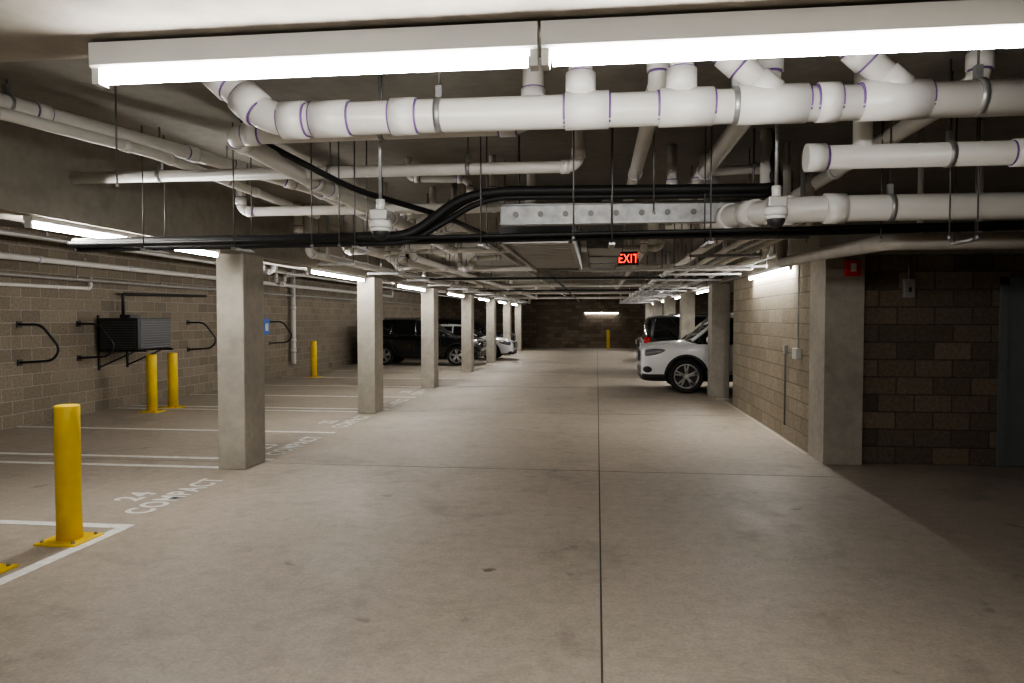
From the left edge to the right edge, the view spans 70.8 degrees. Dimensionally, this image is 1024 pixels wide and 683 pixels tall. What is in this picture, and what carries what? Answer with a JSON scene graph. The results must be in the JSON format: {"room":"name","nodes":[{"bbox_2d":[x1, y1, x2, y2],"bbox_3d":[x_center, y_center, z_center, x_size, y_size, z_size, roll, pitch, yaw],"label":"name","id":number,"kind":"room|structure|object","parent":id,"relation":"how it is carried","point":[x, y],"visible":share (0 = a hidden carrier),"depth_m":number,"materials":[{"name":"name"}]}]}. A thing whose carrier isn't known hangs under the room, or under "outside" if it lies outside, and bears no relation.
{"room":"parking garage","nodes":[
{"label":"parking garage","id":0,"kind":"room"},
{"bbox_2d":[0,226,440,429],"bbox_3d":[-6.869,-0.484,19.433,0.200,3.100,45.400,0,2,7],"label":"wall","id":1,"kind":"structure","parent":0,"point":[29,392],"depth_m":13.69,"materials":[{"name":"brick"}]},
{"bbox_2d":[16,321,59,365],"bbox_3d":[-7.425,0.032,11.289,0.625,0.700,0.111,0,2,-1],"label":"bike rack","id":2,"kind":"object","parent":1,"relation":"attached to","point":[19,324],"visible":1,"depth_m":11.28,"materials":[{"name":"black metal"}]},
{"bbox_2d":[76,321,114,360],"bbox_3d":[-7.272,-0.011,12.579,0.625,0.700,0.111,0,2,-1],"label":"bike rack","id":3,"kind":"object","parent":1,"relation":"attached to","point":[78,323],"visible":1,"depth_m":12.58,"materials":[{"name":"black metal"}]},
{"bbox_2d":[97,315,173,369],"bbox_3d":[-7.003,0.007,13.410,0.950,1.010,1.020,0,2,7],"label":"condenser","id":4,"kind":"object","parent":1,"relation":"attached to","point":[129,333],"visible":0.99,"depth_m":12.97,"materials":[{"name":"black metal"}]},
{"bbox_2d":[121,293,206,314],"bbox_3d":[-7.144,-0.753,14.960,0.056,0.528,2.928,0,2,7],"label":"refrigerant line","id":5,"kind":"object","parent":4,"relation":"attached to","point":[123,295],"visible":0.94,"depth_m":14.27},
{"bbox_2d":[187,320,215,351],"bbox_3d":[-6.874,-0.121,15.954,0.625,0.700,0.111,0,2,-1],"label":"bike rack","id":6,"kind":"object","parent":1,"relation":"attached to","point":[188,321],"visible":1,"depth_m":15.95,"materials":[{"name":"black metal"}]},
{"bbox_2d":[290,270,295,363],"bbox_3d":[-6.440,-0.717,21.189,0.159,2.750,0.159,2,2,40],"label":"downpipe","id":7,"kind":"object","parent":1,"relation":"attached to","point":[292,279],"visible":0.98,"depth_m":21.14,"materials":[{"name":"white plastic"}]},
{"bbox_2d":[0,120,525,304],"bbox_3d":[-1.904,-1.675,18.808,0.400,0.680,45.000,0,2,7],"label":"ceiling beam","id":8,"kind":"structure","parent":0,"point":[36,165],"depth_m":6.00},
{"bbox_2d":[0,0,958,61],"bbox_3d":[1.997,-1.147,1.102,11.500,0.580,1.530,0,2,7],"label":"ceiling beam","id":9,"kind":"structure","parent":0,"point":[30,30],"depth_m":1.95,"materials":[{"name":"paint"}]},
{"bbox_2d":[0,348,1023,682],"bbox_3d":[1.473,1.197,18.503,17.000,0.200,45.400,0,2,7],"label":"floor","id":10,"kind":"structure","parent":0,"point":[310,570],"depth_m":5.36,"materials":[{"name":"concrete"}]},
{"bbox_2d":[0,563,17,573],"bbox_3d":[-3.560,1.025,4.766,0.330,1.040,0.330,0,2,7],"label":"bollard","id":11,"kind":"object","parent":10,"relation":"on","point":[4,567],"visible":1,"depth_m":4.88,"materials":[{"name":"metal"}]},
{"bbox_2d":[33,404,103,547],"bbox_3d":[-3.384,1.001,5.490,0.330,1.040,0.330,0,2,7],"label":"bollard","id":12,"kind":"object","parent":10,"relation":"on","point":[66,417],"visible":1,"depth_m":5.42,"materials":[{"name":"metal"}]},
{"bbox_2d":[138,354,165,412],"bbox_3d":[-6.521,0.755,13.035,0.330,1.040,0.330,0,2,7],"label":"bollard","id":13,"kind":"object","parent":10,"relation":"on","point":[151,359],"visible":1,"depth_m":12.96,"materials":[{"name":"metal"}]},
{"bbox_2d":[160,353,185,407],"bbox_3d":[-6.445,0.734,13.681,0.330,1.040,0.330,0,2,7],"label":"bollard","id":14,"kind":"object","parent":10,"relation":"on","point":[172,358],"visible":1,"depth_m":13.61,"materials":[{"name":"metal"}]},
{"bbox_2d":[125,478,222,512],"bbox_3d":[-3.212,1.471,6.930,0.256,0.001,1.366,0,2,7],"label":"painted lettering","id":15,"kind":"object","parent":10,"relation":"on","point":[169,498],"visible":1,"depth_m":6.80,"materials":[{"name":"white paint"}]},
{"bbox_2d":[216,253,264,469],"bbox_3d":[-3.112,0.220,8.283,0.320,2.420,0.500,0,2,7],"label":"concrete column","id":16,"kind":"structure","parent":10,"relation":"on","point":[239,276],"depth_m":8.06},
{"bbox_2d":[0,361,485,585],"bbox_3d":[-4.163,1.072,19.210,5.240,0.003,33.090,0,2,7],"label":"parking lines","id":17,"kind":"object","parent":10,"relation":"on","point":[118,528],"visible":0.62,"depth_m":8.34,"materials":[{"name":"white paint"}]},
{"bbox_2d":[265,437,316,454],"bbox_3d":[-2.896,1.383,9.610,0.256,0.001,1.366,0,2,7],"label":"painted lettering","id":18,"kind":"object","parent":10,"relation":"on","point":[275,450],"visible":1,"depth_m":9.47,"materials":[{"name":"white paint"}]},
{"bbox_2d":[308,341,321,376],"bbox_3d":[-5.712,0.503,20.740,0.330,1.040,0.330,0,2,7],"label":"bollard","id":19,"kind":"object","parent":10,"relation":"on","point":[313,344],"visible":1,"depth_m":20.67,"materials":[{"name":"metal"}]},
{"bbox_2d":[357,277,382,413],"bbox_3d":[-2.555,0.066,12.998,0.320,2.420,0.500,0,2,7],"label":"concrete column","id":20,"kind":"structure","parent":10,"relation":"on","point":[369,292],"depth_m":12.77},
{"bbox_2d":[5,348,822,682],"bbox_3d":[-1.010,1.087,18.793,11.600,0.002,45.000,0,2,7],"label":"joint","id":21,"kind":"object","parent":10,"relation":"on","point":[601,633],"visible":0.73,"depth_m":7.77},
{"bbox_2d":[421,288,438,387],"bbox_3d":[-2.010,-0.085,17.614,0.320,2.420,0.500,0,2,7],"label":"concrete column","id":22,"kind":"structure","parent":10,"relation":"on","point":[429,297],"depth_m":17.38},
{"bbox_2d":[383,318,486,365],"bbox_3d":[-3.220,-0.020,26.574,4.520,1.706,2.220,0,2,7],"label":"car","id":23,"kind":"object","parent":10,"relation":"on","point":[401,336],"visible":0.62,"depth_m":25.78,"materials":[{"name":"black paint"}]},
{"bbox_2d":[461,295,473,371],"bbox_3d":[-1.401,-0.253,22.775,0.320,2.420,0.500,0,2,7],"label":"concrete column","id":24,"kind":"structure","parent":10,"relation":"on","point":[467,302],"depth_m":22.54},
{"bbox_2d":[438,318,515,340],"bbox_3d":[-2.089,-0.305,35.297,4.520,1.706,2.220,0,2,7],"label":"car","id":25,"kind":"object","parent":10,"relation":"on","point":[478,326],"visible":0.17,"depth_m":34.64,"materials":[{"name":"black paint"}]},
{"bbox_2d":[439,324,517,357],"bbox_3d":[-2.127,-0.009,30.072,4.670,1.455,2.180,0,2,7],"label":"car","id":26,"kind":"object","parent":10,"relation":"on","point":[504,346],"visible":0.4,"depth_m":29.28,"materials":[{"name":"white paint"}]},
{"bbox_2d":[486,299,495,361],"bbox_3d":[-0.803,-0.419,27.837,0.320,2.420,0.500,0,2,7],"label":"concrete column","id":27,"kind":"structure","parent":10,"relation":"on","point":[491,304],"depth_m":27.59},
{"bbox_2d":[503,302,510,355],"bbox_3d":[-0.217,-0.581,32.800,0.320,2.420,0.500,0,2,7],"label":"concrete column","id":28,"kind":"structure","parent":10,"relation":"on","point":[506,307],"depth_m":32.55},
{"bbox_2d":[515,304,521,350],"bbox_3d":[0.333,-0.733,37.465,0.320,2.420,0.500,0,2,7],"label":"concrete column","id":29,"kind":"structure","parent":10,"relation":"on","point":[518,309],"depth_m":37.22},
{"bbox_2d":[653,301,661,315],"bbox_3d":[6.324,-0.537,31.324,0.380,2.430,0.500,0,2,7],"label":"concrete column","id":30,"kind":"structure","parent":10,"relation":"on","point":[657,305],"depth_m":31.05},
{"bbox_2d":[663,298,675,314],"bbox_3d":[5.715,-0.369,26.162,0.380,2.430,0.500,0,2,7],"label":"concrete column","id":31,"kind":"structure","parent":10,"relation":"on","point":[669,303],"depth_m":25.89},
{"bbox_2d":[640,314,707,344],"bbox_3d":[6.357,0.042,22.826,4.520,1.826,2.220,0,2,7],"label":"car","id":32,"kind":"object","parent":10,"relation":"on","point":[658,327],"visible":0.06,"depth_m":22.20,"materials":[{"name":"paint"}]},
{"bbox_2d":[636,312,732,392],"bbox_3d":[5.526,0.214,16.935,5.130,1.866,2.360,0,2,7],"label":"suv car","id":33,"kind":"object","parent":10,"relation":"on","point":[683,363],"visible":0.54,"depth_m":16.22,"materials":[{"name":"white paint"}]},
{"bbox_2d":[679,293,694,339],"bbox_3d":[5.106,-0.200,21.001,0.380,2.430,0.500,0,2,7],"label":"concrete column","id":34,"kind":"structure","parent":10,"relation":"on","point":[687,300],"depth_m":20.74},
{"bbox_2d":[707,284,729,397],"bbox_3d":[4.461,-0.022,15.542,0.380,2.430,0.500,0,2,7],"label":"concrete column","id":35,"kind":"structure","parent":10,"relation":"on","point":[718,294],"depth_m":15.30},
{"bbox_2d":[0,38,1023,293],"bbox_3d":[1.473,-2.101,18.396,17.000,0.200,45.400,0,2,7],"label":"ceiling","id":36,"kind":"structure","parent":0,"point":[185,113],"depth_m":5.50,"materials":[{"name":"concrete"}]},
{"bbox_2d":[23,215,147,237],"bbox_3d":[-3.323,-0.867,5.779,0.068,0.084,1.450,0,2,7],"label":"strip light","id":37,"kind":"object","parent":36,"relation":"attached to","point":[30,221],"visible":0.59,"depth_m":5.45,"materials":[{"name":"white plastic"}]},
{"bbox_2d":[0,106,319,218],"bbox_3d":[-2.594,-1.400,5.119,0.461,0.335,5.363,0,2,15],"label":"drain pipe","id":38,"kind":"object","parent":36,"relation":"hanging from","point":[9,115],"visible":0.86,"depth_m":4.64,"materials":[{"name":"white plastic"}]},
{"bbox_2d":[0,79,369,220],"bbox_3d":[-2.120,-1.396,5.976,0.763,0.400,6.582,1,2,20],"label":"drain pipe","id":39,"kind":"object","parent":36,"relation":"hanging from","point":[189,153],"visible":0.64,"depth_m":4.95,"materials":[{"name":"white plastic"}]},
{"bbox_2d":[0,250,392,297],"bbox_3d":[-6.531,-1.747,18.849,0.116,0.538,24.116,0,2,7],"label":"drain pipe","id":40,"kind":"object","parent":36,"relation":"hanging from","point":[3,255],"visible":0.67,"depth_m":13.38,"materials":[{"name":"white plastic"}]},
{"bbox_2d":[175,249,219,257],"bbox_3d":[-3.162,-0.912,7.144,0.068,0.084,0.900,0,2,7],"label":"strip light","id":41,"kind":"object","parent":36,"relation":"attached to","point":[215,253],"visible":0.51,"depth_m":7.35,"materials":[{"name":"white plastic"}]},
{"bbox_2d":[0,252,420,305],"bbox_3d":[-6.211,-1.761,22.840,0.060,0.770,32.060,0,2,7],"label":"pipe","id":42,"kind":"object","parent":36,"relation":"hanging from","point":[1,273],"visible":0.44,"depth_m":13.88,"materials":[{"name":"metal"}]},
{"bbox_2d":[0,277,92,289],"bbox_3d":[-7.676,-0.950,10.867,0.070,0.250,3.835,0,2,7],"label":"pipe","id":43,"kind":"object","parent":42,"relation":"attached to","point":[89,287],"visible":0.98,"depth_m":11.70,"materials":[{"name":"white plastic"}]},
{"bbox_2d":[0,229,460,298],"bbox_3d":[-4.035,-1.886,22.076,0.060,0.470,33.060,0,2,7],"label":"pipe","id":44,"kind":"object","parent":36,"relation":"hanging from","point":[46,237],"visible":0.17,"depth_m":11.06,"materials":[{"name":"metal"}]},
{"bbox_2d":[274,266,307,285],"bbox_3d":[-5.101,-1.622,16.669,0.843,0.646,0.093,0,2,7],"label":"trap","id":45,"kind":"object","parent":36,"relation":"attached to","point":[284,279],"visible":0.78,"depth_m":16.67,"materials":[{"name":"white plastic"}]},
{"bbox_2d":[88,21,538,88],"bbox_3d":[-0.585,-0.820,2.077,1.325,0.116,0.068,0,2,7],"label":"strip light","id":46,"kind":"object","parent":36,"relation":"attached to","point":[505,45],"visible":1,"depth_m":2.05,"materials":[{"name":"white plastic"}]},
{"bbox_2d":[69,127,585,183],"bbox_3d":[-1.391,-1.365,5.157,3.819,0.409,0.097,0,2,7],"label":"vent pipe","id":47,"kind":"object","parent":36,"relation":"attached to","point":[159,175],"visible":0.8,"depth_m":5.09,"materials":[{"name":"white plastic"}]},
{"bbox_2d":[307,268,364,281],"bbox_3d":[-2.751,-1.053,11.473,0.068,0.084,2.400,0,2,7],"label":"strip light","id":48,"kind":"object","parent":36,"relation":"attached to","point":[310,270],"visible":1,"depth_m":11.21,"materials":[{"name":"white plastic"}]},
{"bbox_2d":[234,114,487,233],"bbox_3d":[-0.645,-1.295,6.126,0.605,0.633,3.963,1,2,27],"label":"black insulated pipeline","id":49,"kind":"object","parent":36,"relation":"hanging from","point":[293,158],"visible":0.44,"depth_m":5.03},
{"bbox_2d":[369,74,391,240],"bbox_3d":[-0.739,-1.050,4.032,0.124,0.965,0.124,0,2,7],"label":"dome security camera","id":50,"kind":"object","parent":36,"relation":"hanging from","point":[380,223],"visible":1,"depth_m":4.01,"materials":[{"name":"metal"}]},
{"bbox_2d":[235,174,535,216],"bbox_3d":[-1.213,-1.405,6.747,2.904,0.432,0.104,0,2,7],"label":"drain pipe","id":51,"kind":"object","parent":36,"relation":"hanging from","point":[240,199],"visible":0.47,"depth_m":6.79,"materials":[{"name":"white plastic"}]},
{"bbox_2d":[227,57,545,254],"bbox_3d":[-0.442,-1.339,6.750,1.903,0.564,5.618,0,2,7],"label":"drain pipe","id":52,"kind":"object","parent":36,"relation":"hanging from","point":[250,141],"visible":0.5,"depth_m":4.11,"materials":[{"name":"white plastic"}]},
{"bbox_2d":[384,232,442,263],"bbox_3d":[-1.359,-1.403,9.988,0.843,0.646,0.093,0,2,7],"label":"trap","id":53,"kind":"object","parent":36,"relation":"attached to","point":[401,253],"visible":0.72,"depth_m":9.98,"materials":[{"name":"white plastic"}]},
{"bbox_2d":[304,204,530,303],"bbox_3d":[-0.795,-1.839,23.508,0.116,0.658,29.516,0,2,7],"label":"drain pipe","id":54,"kind":"object","parent":36,"relation":"hanging from","point":[311,253],"visible":0.52,"depth_m":10.03,"materials":[{"name":"white plastic"}]},
{"bbox_2d":[383,182,457,230],"bbox_3d":[-0.957,-1.383,7.422,0.831,0.521,0.081,0,2,7],"label":"trap","id":55,"kind":"object","parent":36,"relation":"attached to","point":[404,216],"visible":0.12,"depth_m":7.42,"materials":[{"name":"white plastic"}]},
{"bbox_2d":[317,215,529,303],"bbox_3d":[-0.870,-1.762,22.109,0.520,0.720,25.240,0,2,7],"label":"hanger","id":56,"kind":"object","parent":36,"relation":"hanging from","point":[353,263],"visible":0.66,"depth_m":13.75,"materials":[{"name":"metal"}]},
{"bbox_2d":[325,215,528,302],"bbox_3d":[-0.708,-1.806,22.542,0.044,0.662,27.344,0,2,7],"label":"pipe","id":57,"kind":"object","parent":36,"relation":"attached to","point":[326,216],"visible":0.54,"depth_m":11.12,"materials":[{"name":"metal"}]},
{"bbox_2d":[355,215,512,292],"bbox_3d":[-1.016,-1.707,17.796,0.139,0.550,16.939,0,2,7],"label":"drain pipe","id":58,"kind":"object","parent":36,"relation":"hanging from","point":[359,223],"visible":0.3,"depth_m":11.64,"materials":[{"name":"white plastic"}]},
{"bbox_2d":[404,155,495,201],"bbox_3d":[-0.540,-1.398,6.264,0.820,0.415,0.070,0,2,7],"label":"trap","id":59,"kind":"object","parent":36,"relation":"attached to","point":[492,158],"visible":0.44,"depth_m":6.24,"materials":[{"name":"white plastic"}]},
{"bbox_2d":[293,199,610,234],"bbox_3d":[-0.753,-1.429,8.505,3.816,0.498,0.116,0,2,7],"label":"drain pipe","id":60,"kind":"object","parent":36,"relation":"hanging from","point":[297,228],"visible":0.12,"depth_m":8.67,"materials":[{"name":"white plastic"}]},
{"bbox_2d":[430,185,505,231],"bbox_3d":[-0.475,-1.411,7.667,0.831,0.481,0.081,0,2,7],"label":"trap","id":61,"kind":"object","parent":36,"relation":"attached to","point":[450,225],"visible":0.2,"depth_m":7.67,"materials":[{"name":"white plastic"}]},
{"bbox_2d":[408,218,537,298],"bbox_3d":[-0.180,-1.775,20.616,0.116,0.598,21.116,0,2,7],"label":"drain pipe","id":62,"kind":"object","parent":36,"relation":"hanging from","point":[414,257],"visible":0.73,"depth_m":12.35,"materials":[{"name":"white plastic"}]},
{"bbox_2d":[457,243,506,271],"bbox_3d":[-0.505,-1.482,12.101,0.843,0.626,0.093,0,2,7],"label":"trap","id":63,"kind":"object","parent":36,"relation":"attached to","point":[488,257],"visible":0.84,"depth_m":12.09,"materials":[{"name":"white plastic"}]},
{"bbox_2d":[342,223,665,254],"bbox_3d":[-0.183,-1.502,10.350,4.704,0.472,0.104,0,2,7],"label":"drain pipe","id":64,"kind":"object","parent":36,"relation":"hanging from","point":[661,242],"visible":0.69,"depth_m":10.36,"materials":[{"name":"white plastic"}]},
{"bbox_2d":[451,175,566,296],"bbox_3d":[0.954,-1.819,19.977,0.056,0.468,26.056,0,2,7],"label":"pipe","id":65,"kind":"object","parent":36,"relation":"hanging from","point":[453,185],"visible":0.44,"depth_m":9.72,"materials":[{"name":"metal"}]},
{"bbox_2d":[499,212,580,233],"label":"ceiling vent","id":66,"kind":"object","parent":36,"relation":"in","point":[506,229],"depth_m":6.10,"materials":[{"name":"white metal"}]},
{"bbox_2d":[498,241,581,270],"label":"ceiling vent","id":67,"kind":"object","parent":36,"relation":"in","point":[552,256],"depth_m":7.43,"materials":[{"name":"metal"}]},
{"bbox_2d":[68,117,1023,253],"bbox_3d":[0.927,-1.128,5.262,8.401,0.922,0.876,0,2,7],"label":"black insulated pipeline","id":68,"kind":"object","parent":36,"relation":"hanging from","point":[419,233],"visible":0.88,"depth_m":5.12,"materials":[{"name":"metal"}]},
{"bbox_2d":[422,252,670,280],"bbox_3d":[0.686,-1.616,15.583,5.393,0.586,0.093,0,2,7],"label":"drain pipe","id":69,"kind":"object","parent":36,"relation":"hanging from","point":[668,253],"visible":0.27,"depth_m":15.48,"materials":[{"name":"white plastic"}]},
{"bbox_2d":[114,71,980,246],"bbox_3d":[-0.102,-1.072,4.499,5.407,0.950,1.433,0,2,-6],"label":"rods","id":70,"kind":"object","parent":36,"relation":"hanging from","point":[116,183],"visible":0.8,"depth_m":4.49,"materials":[{"name":"metal"}]},
{"bbox_2d":[393,240,726,271],"bbox_3d":[0.779,-1.545,12.955,6.016,0.558,0.116,0,2,7],"label":"drain pipe","id":71,"kind":"object","parent":36,"relation":"hanging from","point":[724,243],"visible":0.29,"depth_m":13.02,"materials":[{"name":"white plastic"}]},
{"bbox_2d":[406,254,724,279],"bbox_3d":[0.969,-1.540,14.142,6.250,0.645,0.050,0,2,7],"label":"pipe","id":72,"kind":"object","parent":36,"relation":"hanging from","point":[722,276],"visible":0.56,"depth_m":14.13,"materials":[{"name":"metal"}]},
{"bbox_2d":[455,271,682,287],"bbox_3d":[1.479,-1.742,19.314,6.116,0.578,0.116,0,2,7],"label":"drain pipe","id":73,"kind":"object","parent":36,"relation":"hanging from","point":[504,285],"visible":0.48,"depth_m":19.27,"materials":[{"name":"white plastic"}]},
{"bbox_2d":[485,280,663,294],"bbox_3d":[2.088,-1.901,24.475,6.116,0.598,0.116,0,2,7],"label":"drain pipe","id":74,"kind":"object","parent":36,"relation":"hanging from","point":[523,292],"visible":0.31,"depth_m":24.45,"materials":[{"name":"white plastic"}]},
{"bbox_2d":[467,282,682,291],"bbox_3d":[1.766,-1.770,20.891,6.250,0.625,0.050,0,2,7],"label":"pipe","id":75,"kind":"object","parent":36,"relation":"hanging from","point":[467,282],"visible":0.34,"depth_m":20.87,"materials":[{"name":"metal"}]},
{"bbox_2d":[504,294,649,298],"bbox_3d":[2.721,-2.066,29.835,6.116,0.618,0.116,0,2,7],"label":"drain pipe","id":76,"kind":"object","parent":36,"relation":"hanging from","point":[536,297],"visible":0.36,"depth_m":29.80,"materials":[{"name":"white plastic"}]},
{"bbox_2d":[587,225,623,272],"bbox_3d":[1.320,-1.432,10.376,0.432,0.615,4.600,0,2,7],"label":"duct","id":77,"kind":"object","parent":36,"relation":"hanging from","point":[600,256],"visible":0.63,"depth_m":8.54,"materials":[{"name":"metal"}]},
{"bbox_2d":[201,49,1023,139],"bbox_3d":[1.282,-1.268,3.233,5.821,0.576,0.181,0,2,7],"label":"drain pipe","id":78,"kind":"object","parent":36,"relation":"hanging from","point":[756,95],"visible":0.77,"depth_m":3.25,"materials":[{"name":"white plastic"}]},
{"bbox_2d":[618,225,638,264],"bbox_3d":[1.737,-1.447,10.751,0.310,0.610,0.056,0,2,7],"label":"exit sign","id":79,"kind":"object","parent":36,"relation":"hanging from","point":[626,258],"visible":0.77,"depth_m":10.73,"materials":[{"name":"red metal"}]},
{"bbox_2d":[614,224,647,291],"bbox_3d":[2.596,-1.676,16.665,0.116,0.538,14.316,0,2,7],"label":"drain pipe","id":80,"kind":"object","parent":36,"relation":"hanging from","point":[643,249],"visible":0.59,"depth_m":9.70,"materials":[{"name":"white plastic"}]},
{"bbox_2d":[500,129,764,226],"bbox_3d":[0.904,-1.232,5.409,2.000,0.690,0.110,0,2,7],"label":"cable tray","id":81,"kind":"object","parent":36,"relation":"attached to","point":[636,212],"visible":0.74,"depth_m":5.41,"materials":[{"name":"metal"}]},
{"bbox_2d":[623,62,668,229],"bbox_3d":[1.065,-1.462,6.425,0.116,0.298,5.816,0,2,7],"label":"drain pipe","id":82,"kind":"object","parent":36,"relation":"hanging from","point":[656,71],"visible":0.31,"depth_m":4.46,"materials":[{"name":"white plastic"}]},
{"bbox_2d":[573,240,753,271],"bbox_3d":[2.353,-1.440,11.362,2.844,0.662,0.044,0,2,7],"label":"pipe","id":83,"kind":"object","parent":36,"relation":"attached to","point":[750,268],"visible":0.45,"depth_m":11.34,"materials":[{"name":"metal"}]},
{"bbox_2d":[620,129,772,301],"bbox_3d":[3.855,-1.801,21.953,0.104,0.632,33.504,0,2,7],"label":"pipe","id":84,"kind":"object","parent":36,"relation":"attached to","point":[766,135],"visible":0.31,"depth_m":5.36,"materials":[{"name":"white plastic"}]},
{"bbox_2d":[638,224,769,297],"bbox_3d":[4.924,-1.839,23.337,0.093,0.646,28.493,0,2,7],"label":"pipe","id":85,"kind":"object","parent":36,"relation":"attached to","point":[765,251],"visible":0.41,"depth_m":10.32,"materials":[{"name":"white plastic"}]},
{"bbox_2d":[629,141,790,297],"bbox_3d":[3.833,-1.724,19.641,0.070,0.635,28.070,0,2,7],"label":"pipe","id":86,"kind":"object","parent":36,"relation":"hanging from","point":[786,145],"visible":0.36,"depth_m":5.74,"materials":[{"name":"white plastic"}]},
{"bbox_2d":[666,144,759,199],"bbox_3d":[1.671,-1.367,5.803,0.843,0.446,0.093,0,2,7],"label":"trap","id":87,"kind":"object","parent":36,"relation":"attached to","point":[671,148],"visible":0.36,"depth_m":5.79,"materials":[{"name":"white plastic"}]},
{"bbox_2d":[619,224,808,303],"bbox_3d":[4.364,-1.762,21.793,1.350,0.700,30.440,0,2,7],"label":"hanger","id":88,"kind":"object","parent":36,"relation":"hanging from","point":[627,300],"visible":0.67,"depth_m":12.32,"materials":[{"name":"metal"}]},
{"bbox_2d":[630,147,805,297],"bbox_3d":[4.200,-1.782,21.207,0.044,0.622,30.844,0,2,7],"label":"pipe","id":89,"kind":"object","parent":36,"relation":"attached to","point":[803,174],"visible":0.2,"depth_m":7.54,"materials":[{"name":"metal"}]},
{"bbox_2d":[665,57,783,225],"bbox_3d":[1.604,-1.459,6.211,0.139,0.290,5.339,0,2,7],"label":"drain pipe","id":90,"kind":"object","parent":36,"relation":"hanging from","point":[731,135],"visible":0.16,"depth_m":4.66,"materials":[{"name":"white plastic"}]},
{"bbox_2d":[642,171,814,297],"bbox_3d":[3.982,-1.678,17.912,0.070,0.615,23.470,0,2,7],"label":"pipe","id":91,"kind":"object","parent":36,"relation":"attached to","point":[810,190],"visible":0.26,"depth_m":7.93,"materials":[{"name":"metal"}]},
{"bbox_2d":[748,266,792,279],"bbox_3d":[3.908,-1.047,10.990,0.068,0.084,2.600,0,2,7],"label":"strip light","id":92,"kind":"object","parent":36,"relation":"attached to","point":[776,269],"visible":0.92,"depth_m":10.82,"materials":[{"name":"white plastic"}]},
{"bbox_2d":[764,124,787,227],"bbox_3d":[1.444,-1.074,3.925,0.124,0.910,0.124,0,2,7],"label":"dome security camera","id":93,"kind":"object","parent":36,"relation":"hanging from","point":[776,209],"visible":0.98,"depth_m":3.90,"materials":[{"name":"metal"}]},
{"bbox_2d":[541,0,1023,70],"bbox_3d":[0.741,-0.815,1.921,1.325,0.116,0.068,0,2,7],"label":"strip light","id":94,"kind":"object","parent":36,"relation":"attached to","point":[961,24],"visible":1,"depth_m":1.90,"materials":[{"name":"white plastic"}]},
{"bbox_2d":[697,121,1023,228],"bbox_3d":[2.773,-1.136,4.581,3.846,0.828,1.547,1,2,36],"label":"drain pipe","id":95,"kind":"object","parent":36,"relation":"hanging from","point":[828,208],"visible":0.71,"depth_m":4.29,"materials":[{"name":"white plastic"}]},
{"bbox_2d":[791,49,994,196],"bbox_3d":[2.596,-1.446,5.742,0.128,0.284,4.428,0,2,7],"label":"drain pipe","id":96,"kind":"object","parent":36,"relation":"hanging from","point":[903,129],"visible":0.24,"depth_m":4.37,"materials":[{"name":"white plastic"}]},
{"bbox_2d":[776,119,1023,267],"bbox_3d":[3.974,-1.161,6.596,2.260,0.910,3.220,0,2,7],"label":"drain pipe","id":97,"kind":"object","parent":36,"relation":"hanging from","point":[987,240],"visible":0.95,"depth_m":5.14,"materials":[{"name":"white plastic"}]},
{"bbox_2d":[802,59,1023,171],"bbox_3d":[3.149,-1.231,3.819,3.050,0.588,0.156,0,2,7],"label":"drain pipe","id":98,"kind":"object","parent":36,"relation":"hanging from","point":[816,157],"visible":0.89,"depth_m":3.90,"materials":[{"name":"white plastic"}]},
{"bbox_2d":[441,293,733,347],"bbox_3d":[4.121,-1.185,40.882,16.600,3.100,0.200,0,2,7],"label":"wall","id":99,"kind":"structure","parent":0,"point":[546,323],"depth_m":40.85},
{"bbox_2d":[643,239,804,304],"bbox_3d":[5.693,-1.869,24.605,0.430,0.670,31.700,0,2,7],"label":"ceiling beam","id":100,"kind":"structure","parent":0,"point":[795,246],"depth_m":12.64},
{"bbox_2d":[733,262,810,452],"bbox_3d":[4.126,0.110,11.505,0.200,2.430,5.200,0,2,7],"label":"wall","id":101,"kind":"structure","parent":0,"point":[765,312],"depth_m":10.86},
{"bbox_2d":[721,399,805,453],"bbox_3d":[4.022,1.307,12.010,0.035,0.003,6.100,0,2,7],"label":"baseboard","id":102,"kind":"structure","parent":101,"relation":"attached to","point":[721,399],"depth_m":10.91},
{"bbox_2d":[783,345,787,424],"bbox_3d":[3.832,0.611,10.096,0.050,1.120,0.060,0,2,7],"label":"conduit","id":103,"kind":"object","parent":101,"relation":"attached to","point":[785,347],"depth_m":10.08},
{"bbox_2d":[792,265,801,358],"bbox_3d":[3.751,-0.389,9.468,0.070,1.240,0.200,0,2,7],"label":"outlet box","id":104,"kind":"object","parent":101,"relation":"attached to","point":[796,352],"depth_m":9.45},
{"bbox_2d":[808,254,864,464],"bbox_3d":[3.870,0.204,8.617,0.430,2.430,0.600,0,2,7],"label":"column","id":105,"kind":"structure","parent":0,"point":[836,344],"depth_m":8.34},
{"bbox_2d":[844,260,860,275],"bbox_3d":[3.894,-0.839,8.230,0.160,0.180,0.095,0,2,7],"label":"fire alarm strobe","id":106,"kind":"object","parent":105,"relation":"attached to","point":[851,267],"visible":1,"depth_m":8.20,"materials":[{"name":"red plastic"}]},
{"bbox_2d":[805,219,1023,254],"bbox_3d":[6.095,-1.337,8.304,5.050,0.670,0.600,0,2,7],"label":"pipe","id":107,"kind":"object","parent":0,"point":[814,241],"depth_m":8.21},
{"bbox_2d":[862,253,1023,466],"bbox_3d":[6.331,0.217,8.226,4.550,2.430,0.200,0,2,7],"label":"wall","id":108,"kind":"structure","parent":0,"point":[930,359],"depth_m":8.30,"materials":[{"name":"brick"}]},
{"bbox_2d":[902,254,915,297],"bbox_3d":[4.563,-0.750,8.267,0.120,0.500,0.070,0,2,7],"label":"switch box","id":109,"kind":"object","parent":108,"relation":"attached to","point":[908,291],"depth_m":8.25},
{"bbox_2d":[996,277,1023,466],"bbox_3d":[6.065,0.355,8.111,1.050,2.160,0.100,0,2,7],"label":"door","id":110,"kind":"structure","parent":108,"relation":"in","point":[1010,395],"depth_m":8.18,"materials":[{"name":"grey paint"}]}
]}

